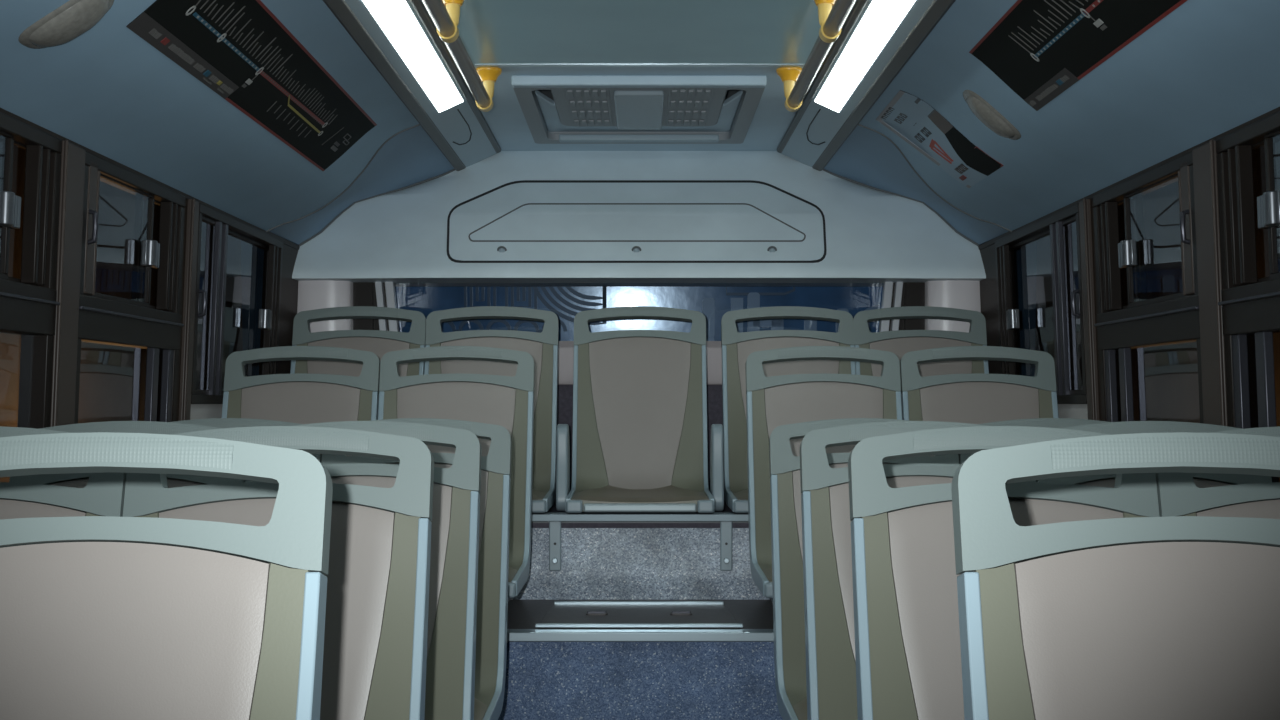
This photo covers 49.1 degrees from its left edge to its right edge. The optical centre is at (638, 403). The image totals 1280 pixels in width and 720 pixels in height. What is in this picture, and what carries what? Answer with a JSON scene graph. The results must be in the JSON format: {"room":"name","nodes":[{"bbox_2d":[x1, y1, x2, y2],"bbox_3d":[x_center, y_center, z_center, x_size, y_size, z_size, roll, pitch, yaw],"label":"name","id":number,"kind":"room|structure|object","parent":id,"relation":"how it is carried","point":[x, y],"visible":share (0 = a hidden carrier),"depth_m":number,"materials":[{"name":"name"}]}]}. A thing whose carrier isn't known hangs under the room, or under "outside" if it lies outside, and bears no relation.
{"room":"vehicle interior","nodes":[
{"label":"vehicle interior","id":0,"kind":"room"},
{"bbox_2d":[0,108,299,420],"bbox_3d":[-1.259,0.295,1.450,0.125,1.710,7.300,0,0,0],"label":"wall","id":1,"kind":"structure","parent":0,"point":[289,287],"depth_m":4.30,"materials":[{"name":"grey plastic"}]},
{"bbox_2d":[0,112,61,428],"bbox_3d":[-1.226,-0.172,2.504,0.101,0.745,0.768,0,0,0],"label":"window","id":2,"kind":"structure","parent":1,"relation":"in","point":[28,304],"depth_m":2.79,"materials":[{"name":"black"}]},
{"bbox_2d":[50,140,85,426],"bbox_3d":[-1.208,-0.048,2.942,0.064,0.995,0.116,0,0,0],"label":"window pillar","id":3,"kind":"structure","parent":1,"relation":"attached to","point":[73,156],"depth_m":2.94,"materials":[{"name":"grey"}]},
{"bbox_2d":[74,151,184,423],"bbox_3d":[-1.226,-0.172,3.335,0.101,0.745,0.670,0,0,0],"label":"window","id":4,"kind":"structure","parent":1,"relation":"in","point":[103,318],"depth_m":3.44,"materials":[{"name":"black metal"}]},
{"bbox_2d":[178,198,198,420],"bbox_3d":[-1.208,-0.048,3.740,0.064,0.995,0.069,0,0,0],"label":"trim","id":5,"kind":"structure","parent":1,"relation":"attached to","point":[192,204],"depth_m":3.71,"materials":[{"name":"grey"}]},
{"bbox_2d":[191,203,282,403],"bbox_3d":[-1.224,-0.273,4.235,0.088,0.545,0.890,0,0,0],"label":"window","id":6,"kind":"structure","parent":1,"relation":"in","point":[210,303],"depth_m":4.04,"materials":[{"name":"black metal"}]},
{"bbox_2d":[266,124,419,231],"bbox_3d":[-0.928,-0.715,4.469,0.543,0.328,0.097,0,0,16],"label":"trim","id":7,"kind":"structure","parent":1,"relation":"attached to","point":[381,146],"depth_m":4.49,"materials":[{"name":"grey plastic"}]},
{"bbox_2d":[0,0,453,244],"bbox_3d":[-0.935,-0.736,1.506,0.561,0.362,7.413,0,0,0],"label":"ceiling","id":8,"kind":"structure","parent":0,"point":[108,91],"depth_m":3.27,"materials":[{"name":"grey plastic"}]},
{"bbox_2d":[18,0,113,48],"bbox_3d":[-0.989,-0.668,2.420,0.152,0.098,0.124,0,0,0],"label":"lamp","id":9,"kind":"object","parent":8,"relation":"attached to","point":[74,18],"visible":1,"depth_m":2.39,"materials":[{"name":"white plastic"}]},
{"bbox_2d":[126,0,376,170],"bbox_3d":[-0.861,-0.762,3.370,0.162,0.140,1.600,0,0,0],"label":"map","id":10,"kind":"object","parent":8,"relation":"attached to","point":[240,50],"visible":1,"depth_m":3.17,"materials":[{"name":"black plastic"}]},
{"bbox_2d":[292,151,985,285],"bbox_3d":[0.000,-0.696,5.094,2.412,0.519,0.523,0,0,0],"label":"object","id":11,"kind":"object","parent":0,"point":[874,237],"depth_m":4.99,"materials":[{"name":"grey plastic"}]},
{"bbox_2d":[447,180,826,262],"bbox_3d":[-0.010,-0.655,4.997,1.348,0.329,0.264,0,0,0],"label":"access panel","id":12,"kind":"object","parent":11,"relation":"attached to","point":[528,221],"visible":1,"depth_m":4.99,"materials":[{"name":"grey plastic"}]},
{"bbox_2d":[373,282,904,331],"bbox_3d":[0.000,-0.350,5.029,2.000,0.420,0.085,0,0,0],"label":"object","id":13,"kind":"structure","parent":11,"relation":"in","point":[384,295],"depth_m":5.00,"materials":[{"name":"black"}]},
{"bbox_2d":[421,0,856,150],"bbox_3d":[0.000,-0.966,1.535,1.060,0.040,7.470,0,0,0],"label":"ceiling","id":14,"kind":"structure","parent":0,"point":[490,31],"depth_m":3.67,"materials":[{"name":"grey plastic"}]},
{"bbox_2d":[323,0,500,170],"bbox_3d":[-0.602,-0.920,1.500,0.185,0.118,7.400,0,0,0],"label":"ceiling light","id":15,"kind":"object","parent":14,"relation":"attached to","point":[400,38],"visible":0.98,"depth_m":3.77,"materials":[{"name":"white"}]},
{"bbox_2d":[362,0,462,111],"bbox_3d":[-0.574,-0.910,3.565,0.077,0.038,1.430,0,0,0],"label":"diffuser","id":16,"kind":"object","parent":15,"relation":"attached to","point":[400,26],"depth_m":3.59,"materials":[{"name":"white plastic"}]},
{"bbox_2d":[422,0,501,111],"bbox_3d":[-0.425,-0.888,0.999,0.074,0.116,5.997,0,0,0],"label":"handrail","id":17,"kind":"object","parent":14,"relation":"attached to","point":[446,19],"visible":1,"depth_m":3.36,"materials":[{"name":"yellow metal"}]},
{"bbox_2d":[511,75,766,143],"bbox_3d":[0.000,-0.977,4.486,0.734,0.129,0.928,0,0,0],"label":"ceiling vent","id":18,"kind":"object","parent":14,"relation":"attached to","point":[556,109],"visible":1,"depth_m":4.40,"materials":[{"name":"grey plastic"}]},
{"bbox_2d":[564,90,612,125],"bbox_3d":[-0.155,-0.930,4.412,0.134,0.010,0.575,0,0,0],"label":"grille","id":19,"kind":"object","parent":18,"relation":"attached to","point":[581,107],"depth_m":4.41,"materials":[{"name":"grey plastic"}]},
{"bbox_2d":[665,90,713,125],"bbox_3d":[0.155,-0.930,4.412,0.134,0.010,0.575,0,0,0],"label":"grille","id":20,"kind":"object","parent":18,"relation":"attached to","point":[682,107],"depth_m":4.41,"materials":[{"name":"grey plastic"}]},
{"bbox_2d":[456,64,821,66],"bbox_3d":[0.000,-0.945,3.908,1.060,0.006,0.021,0,0,0],"label":"trim","id":21,"kind":"structure","parent":14,"relation":"attached to","point":[475,65],"depth_m":3.90,"materials":[{"name":"silver metal"}]},
{"bbox_2d":[776,0,855,111],"bbox_3d":[0.425,-0.888,0.999,0.074,0.116,5.997,0,0,0],"label":"handrail","id":22,"kind":"object","parent":14,"relation":"attached to","point":[831,19],"visible":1,"depth_m":3.36,"materials":[{"name":"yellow metal"}]},
{"bbox_2d":[777,0,954,170],"bbox_3d":[0.602,-0.920,1.500,0.185,0.118,7.400,0,0,0],"label":"ceiling light","id":23,"kind":"object","parent":14,"relation":"attached to","point":[877,38],"visible":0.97,"depth_m":3.77,"materials":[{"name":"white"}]},
{"bbox_2d":[815,0,915,111],"bbox_3d":[0.574,-0.910,3.565,0.077,0.038,1.430,0,0,0],"label":"diffuser","id":24,"kind":"object","parent":23,"relation":"attached to","point":[877,26],"depth_m":3.59,"materials":[{"name":"white plastic"}]},
{"bbox_2d":[554,385,724,502],"bbox_3d":[0.000,0.142,5.003,2.520,0.435,0.035,0,0,0],"label":"wall","id":25,"kind":"structure","parent":0,"point":[565,392],"depth_m":4.99,"materials":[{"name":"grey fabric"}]},
{"bbox_2d":[297,280,352,332],"bbox_3d":[-1.135,-0.050,5.020,0.220,0.820,0.160,0,0,0],"label":"trim","id":26,"kind":"structure","parent":25,"relation":"attached to","point":[312,294],"depth_m":4.95,"materials":[{"name":"white plastic"}]},
{"bbox_2d":[353,282,373,329],"bbox_3d":[-0.993,-0.260,5.060,0.075,0.520,0.080,0,0,0],"label":"trim","id":27,"kind":"structure","parent":25,"relation":"attached to","point":[362,291],"depth_m":5.02,"materials":[{"name":"black plastic"}]},
{"bbox_2d":[558,341,721,384],"bbox_3d":[0.000,-0.146,5.008,2.000,0.157,0.105,0,0,0],"label":"sill","id":28,"kind":"structure","parent":25,"relation":"attached to","point":[565,348],"depth_m":4.96,"materials":[{"name":"grey plastic"}]},
{"bbox_2d":[904,282,924,329],"bbox_3d":[0.993,-0.260,5.060,0.075,0.520,0.080,0,0,0],"label":"trim","id":29,"kind":"structure","parent":25,"relation":"attached to","point":[914,291],"depth_m":5.02,"materials":[{"name":"black plastic"}]},
{"bbox_2d":[925,280,980,332],"bbox_3d":[1.135,-0.050,5.020,0.220,0.820,0.160,0,0,0],"label":"trim","id":30,"kind":"structure","parent":25,"relation":"attached to","point":[959,294],"depth_m":4.95,"materials":[{"name":"white plastic"}]},
{"bbox_2d":[507,600,772,628],"bbox_3d":[0.000,0.620,3.900,2.524,0.080,0.600,0,0,0],"label":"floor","id":31,"kind":"structure","parent":0,"point":[522,614],"depth_m":3.90,"materials":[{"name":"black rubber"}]},
{"bbox_2d":[222,346,380,455],"bbox_3d":[-0.963,0.206,3.744,0.439,0.746,0.606,0,0,0],"label":"seat","id":32,"kind":"object","parent":31,"relation":"on","point":[299,398],"visible":0.29,"depth_m":3.99,"materials":[{"name":"beige plastic"}]},
{"bbox_2d":[378,346,534,601],"bbox_3d":[-0.520,0.206,3.744,0.439,0.746,0.606,0,0,0],"label":"seat","id":33,"kind":"object","parent":31,"relation":"on","point":[507,402],"visible":0.47,"depth_m":3.98,"materials":[{"name":"grey plastic"}]},
{"bbox_2d":[535,601,742,627],"bbox_3d":[0.000,0.572,3.816,0.536,0.016,0.428,0,0,0],"label":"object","id":34,"kind":"structure","parent":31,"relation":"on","point":[561,614],"depth_m":3.80,"materials":[{"name":"grey metal"}]},
{"bbox_2d":[510,528,769,599],"bbox_3d":[0.000,0.474,4.167,2.524,0.213,0.066,0,0,0],"label":"step","id":35,"kind":"structure","parent":31,"relation":"on","point":[596,563],"depth_m":4.15,"materials":[{"name":"grey carpet"}]},
{"bbox_2d":[507,629,773,641],"bbox_3d":[0.000,0.591,3.574,1.720,0.025,0.053,0,0,0],"label":"step edge","id":36,"kind":"structure","parent":31,"relation":"attached to","point":[513,635],"depth_m":3.55,"materials":[{"name":"silver metal"}]},
{"bbox_2d":[745,346,901,602],"bbox_3d":[0.526,0.206,3.744,0.439,0.746,0.606,0,0,0],"label":"seat","id":37,"kind":"object","parent":31,"relation":"on","point":[772,402],"visible":0.47,"depth_m":3.98,"materials":[{"name":"beige plastic"}]},
{"bbox_2d":[900,346,1058,455],"bbox_3d":[0.969,0.206,3.744,0.439,0.746,0.606,0,0,0],"label":"seat","id":38,"kind":"object","parent":31,"relation":"on","point":[976,398],"visible":0.34,"depth_m":3.99,"materials":[{"name":"beige plastic"}]},
{"bbox_2d":[531,503,748,527],"bbox_3d":[0.000,0.387,4.575,2.524,0.067,0.830,0,0,0],"label":"floor","id":39,"kind":"structure","parent":0,"point":[553,508],"depth_m":4.16,"materials":[{"name":"grey fabric"}]},
{"bbox_2d":[556,306,723,512],"bbox_3d":[0.003,0.004,4.394,0.520,0.660,0.606,0,0,0],"label":"seat","id":40,"kind":"object","parent":39,"relation":"on","point":[640,444],"visible":1,"depth_m":4.57,"materials":[{"name":"grey plastic"}]},
{"bbox_2d":[532,512,748,570],"bbox_3d":[0.000,0.407,4.144,2.260,0.168,0.072,0,0,0],"label":"rail","id":41,"kind":"object","parent":39,"relation":"attached to","point":[554,519],"visible":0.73,"depth_m":4.11,"materials":[{"name":"silver metal"}]},
{"bbox_2d":[290,306,425,376],"bbox_3d":[-0.929,-0.004,4.394,0.439,0.644,0.606,0,0,0],"label":"seat","id":42,"kind":"object","parent":41,"relation":"on","point":[379,342],"visible":0.36,"depth_m":4.64,"materials":[{"name":"grey plastic"}]},
{"bbox_2d":[424,306,558,512],"bbox_3d":[-0.488,-0.004,4.394,0.439,0.644,0.606,0,0,0],"label":"seat","id":43,"kind":"object","parent":41,"relation":"on","point":[543,346],"visible":0.37,"depth_m":4.62,"materials":[{"name":"beige plastic"}]},
{"bbox_2d":[721,306,855,512],"bbox_3d":[0.494,-0.004,4.394,0.439,0.644,0.606,0,0,0],"label":"seat","id":44,"kind":"object","parent":41,"relation":"on","point":[736,346],"visible":0.39,"depth_m":4.62,"materials":[{"name":"beige plastic"}]},
{"bbox_2d":[853,306,988,376],"bbox_3d":[0.933,-0.004,4.394,0.439,0.644,0.606,0,0,0],"label":"seat","id":45,"kind":"object","parent":41,"relation":"on","point":[899,342],"visible":0.24,"depth_m":4.64,"materials":[{"name":"beige plastic"}]},
{"bbox_2d":[824,0,1279,244],"bbox_3d":[0.935,-0.736,1.506,0.561,0.362,7.413,0,0,0],"label":"ceiling","id":46,"kind":"structure","parent":0,"point":[1206,69],"depth_m":3.26,"materials":[{"name":"grey plastic"}]},
{"bbox_2d":[876,90,1003,187],"bbox_3d":[0.858,-0.757,4.039,0.284,0.209,0.402,0,0,0],"label":"sticker","id":47,"kind":"object","parent":46,"relation":"attached to","point":[931,134],"visible":1,"depth_m":4.03,"materials":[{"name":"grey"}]},
{"bbox_2d":[963,90,1020,139],"bbox_3d":[0.897,-0.735,3.560,0.141,0.122,0.124,0,0,0],"label":"lamp","id":48,"kind":"object","parent":46,"relation":"attached to","point":[988,115],"visible":1,"depth_m":3.53,"materials":[{"name":"white plastic"}]},
{"bbox_2d":[969,0,1186,110],"bbox_3d":[0.861,-0.762,2.530,0.162,0.140,1.560,0,0,0],"label":"map","id":49,"kind":"object","parent":46,"relation":"attached to","point":[1039,49],"visible":1,"depth_m":2.91,"materials":[{"name":"black plastic"}]},
{"bbox_2d":[978,107,1279,420],"bbox_3d":[1.259,0.295,1.450,0.125,1.710,7.300,0,0,0],"label":"wall","id":50,"kind":"structure","parent":0,"point":[988,287],"depth_m":4.23,"materials":[{"name":"grey plastic"}]},
{"bbox_2d":[858,124,1011,231],"bbox_3d":[0.928,-0.715,4.469,0.543,0.328,0.097,0,0,-16],"label":"trim","id":51,"kind":"structure","parent":50,"relation":"attached to","point":[896,146],"depth_m":4.49,"materials":[{"name":"grey plastic"}]},
{"bbox_2d":[995,203,1086,403],"bbox_3d":[1.224,-0.273,4.235,0.088,0.545,0.890,0,0,0],"label":"window","id":52,"kind":"structure","parent":50,"relation":"in","point":[1067,303],"depth_m":4.04,"materials":[{"name":"black"}]},
{"bbox_2d":[1079,198,1099,420],"bbox_3d":[1.208,-0.048,3.740,0.064,0.995,0.069,0,0,0],"label":"trim","id":53,"kind":"structure","parent":50,"relation":"attached to","point":[1085,204],"depth_m":3.71,"materials":[{"name":"grey"}]},
{"bbox_2d":[1093,151,1203,423],"bbox_3d":[1.226,-0.172,3.335,0.101,0.745,0.670,0,0,0],"label":"window","id":54,"kind":"structure","parent":50,"relation":"in","point":[1174,318],"depth_m":3.44,"materials":[{"name":"black metal"}]},
{"bbox_2d":[1192,140,1227,425],"bbox_3d":[1.208,-0.048,2.942,0.064,0.995,0.116,0,0,0],"label":"window pillar","id":55,"kind":"structure","parent":50,"relation":"attached to","point":[1204,156],"depth_m":2.94,"materials":[{"name":"grey"}]},
{"bbox_2d":[1216,111,1279,481],"bbox_3d":[1.226,-0.172,2.504,0.101,0.745,0.768,0,0,0],"label":"window","id":56,"kind":"structure","parent":50,"relation":"in","point":[1250,305],"depth_m":2.79,"materials":[{"name":"black metal"}]},
{"bbox_3d":[0.000,1.125,0.700,2.524,0.050,5.800,0,0,0],"label":"floor","id":57,"kind":"structure","parent":0,"visible":0},
{"bbox_2d":[0,426,126,519],"bbox_3d":[-0.963,0.567,1.764,0.439,1.069,0.606,0,0,0],"label":"seat","id":58,"kind":"object","parent":57,"relation":"on","point":[103,494],"visible":0.22,"depth_m":2.01,"materials":[{"name":"beige plastic"}]},
{"bbox_2d":[9,421,244,487],"bbox_3d":[-0.963,0.567,2.384,0.439,1.069,0.606,0,0,0],"label":"seat","id":59,"kind":"object","parent":57,"relation":"on","point":[75,480],"visible":0.09,"depth_m":2.65,"materials":[{"name":"beige plastic"}]},
{"bbox_2d":[0,432,332,719],"bbox_3d":[-0.520,0.562,1.084,0.439,1.069,0.606,0,0,0],"label":"seat","id":60,"kind":"object","parent":57,"relation":"on","point":[102,617],"visible":1,"depth_m":1.32,"materials":[{"name":"grey plastic"}]},
{"bbox_2d":[173,418,321,462],"bbox_3d":[-0.963,0.568,3.014,0.439,1.069,0.606,0,0,0],"label":"seat","id":61,"kind":"object","parent":57,"relation":"on","point":[212,422],"visible":0.05,"depth_m":3.28,"materials":[{"name":"beige plastic"}]},
{"bbox_2d":[123,426,433,719],"bbox_3d":[-0.520,0.567,1.764,0.439,1.069,0.606,0,0,0],"label":"seat","id":62,"kind":"object","parent":57,"relation":"on","point":[376,633],"visible":0.56,"depth_m":2.00,"materials":[{"name":"beige plastic"}]},
{"bbox_2d":[245,421,481,719],"bbox_3d":[-0.520,0.567,2.384,0.439,1.069,0.606,0,0,0],"label":"seat","id":63,"kind":"object","parent":57,"relation":"on","point":[453,584],"visible":0.3,"depth_m":2.60,"materials":[{"name":"beige plastic"}]},
{"bbox_2d":[322,418,511,719],"bbox_3d":[-0.520,0.568,3.014,0.439,1.069,0.606,0,0,0],"label":"seat","id":64,"kind":"object","parent":57,"relation":"on","point":[494,518],"visible":0.27,"depth_m":3.21,"materials":[{"name":"beige plastic"}]},
{"bbox_2d":[498,642,782,719],"bbox_3d":[0.000,0.851,3.620,2.524,0.498,0.080,0,0,0],"label":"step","id":65,"kind":"structure","parent":57,"relation":"on","point":[544,680],"depth_m":3.58,"materials":[{"name":"blue carpet"}]},
{"bbox_2d":[769,418,958,719],"bbox_3d":[0.526,0.568,3.014,0.439,1.069,0.606,0,0,0],"label":"seat","id":66,"kind":"object","parent":57,"relation":"on","point":[785,486],"visible":0.28,"depth_m":3.21,"materials":[{"name":"beige plastic"}]},
{"bbox_2d":[800,421,1035,719],"bbox_3d":[0.526,0.567,2.384,0.439,1.069,0.606,0,0,0],"label":"seat","id":67,"kind":"object","parent":57,"relation":"on","point":[825,507],"visible":0.29,"depth_m":2.60,"materials":[{"name":"beige plastic"}]},
{"bbox_2d":[848,426,1159,719],"bbox_3d":[0.526,0.567,1.764,0.439,1.069,0.606,0,0,0],"label":"seat","id":68,"kind":"object","parent":57,"relation":"on","point":[907,630],"visible":0.49,"depth_m":2.00,"materials":[{"name":"beige plastic"}]},
{"bbox_2d":[959,418,1107,464],"bbox_3d":[0.969,0.568,3.014,0.439,1.069,0.606,0,0,0],"label":"seat","id":69,"kind":"object","parent":57,"relation":"on","point":[1035,422],"visible":0.02,"depth_m":3.28,"materials":[{"name":"beige plastic"}]},
{"bbox_2d":[951,432,1279,719],"bbox_3d":[0.526,0.562,1.084,0.439,1.069,0.606,0,0,0],"label":"seat","id":70,"kind":"object","parent":57,"relation":"on","point":[1173,617],"visible":1,"depth_m":1.32,"materials":[{"name":"beige plastic"}]},
{"bbox_2d":[1036,421,1271,487],"bbox_3d":[0.969,0.567,2.384,0.439,1.069,0.606,0,0,0],"label":"seat","id":71,"kind":"object","parent":57,"relation":"on","point":[1201,480],"visible":0.1,"depth_m":2.65,"materials":[{"name":"beige plastic"}]},
{"bbox_2d":[1156,426,1279,518],"bbox_3d":[0.969,0.567,1.764,0.439,1.069,0.606,0,0,0],"label":"seat","id":72,"kind":"object","parent":57,"relation":"on","point":[1178,494],"visible":0.2,"depth_m":2.01,"materials":[{"name":"beige plastic"}]},
{"label":"outside","id":73,"kind":"structure","parent":0,"visible":0},
{"bbox_2d":[241,238,1036,376],"bbox_3d":[0.000,-0.150,5.328,3.000,1.500,0.144,0,0,0],"label":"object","id":74,"kind":"structure","parent":73,"point":[713,302],"depth_m":5.29,"materials":[{"name":"blue"}]},
{"bbox_2d":[299,169,454,245],"bbox_3d":[-0.939,-0.723,5.092,0.609,0.334,0.063,0,0,-26],"label":"trim","id":75,"kind":"structure","parent":74,"relation":"attached to","point":[452,170],"depth_m":5.09,"materials":[{"name":"grey plastic"}]},
{"bbox_2d":[823,169,978,245],"bbox_3d":[0.939,-0.723,5.092,0.609,0.334,0.063,0,0,26],"label":"trim","id":76,"kind":"structure","parent":74,"relation":"attached to","point":[825,170],"depth_m":5.09,"materials":[{"name":"grey plastic"}]},
{"bbox_3d":[0.000,1.675,3.000,24.000,0.050,22.000,0,0,0],"label":"ground","id":77,"kind":"structure","parent":0,"visible":0},
{"bbox_2d":[0,140,242,481],"bbox_3d":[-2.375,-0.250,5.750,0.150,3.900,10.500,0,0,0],"label":"window glass","id":78,"kind":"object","parent":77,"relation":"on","point":[112,377],"depth_m":6.14,"materials":[{"name":"glass"}]},
{"bbox_2d":[1035,139,1279,481],"bbox_3d":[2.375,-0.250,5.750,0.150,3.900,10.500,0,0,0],"label":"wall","id":79,"kind":"structure","parent":77,"relation":"on","point":[1165,377],"depth_m":6.16,"materials":[{"name":"glass"}]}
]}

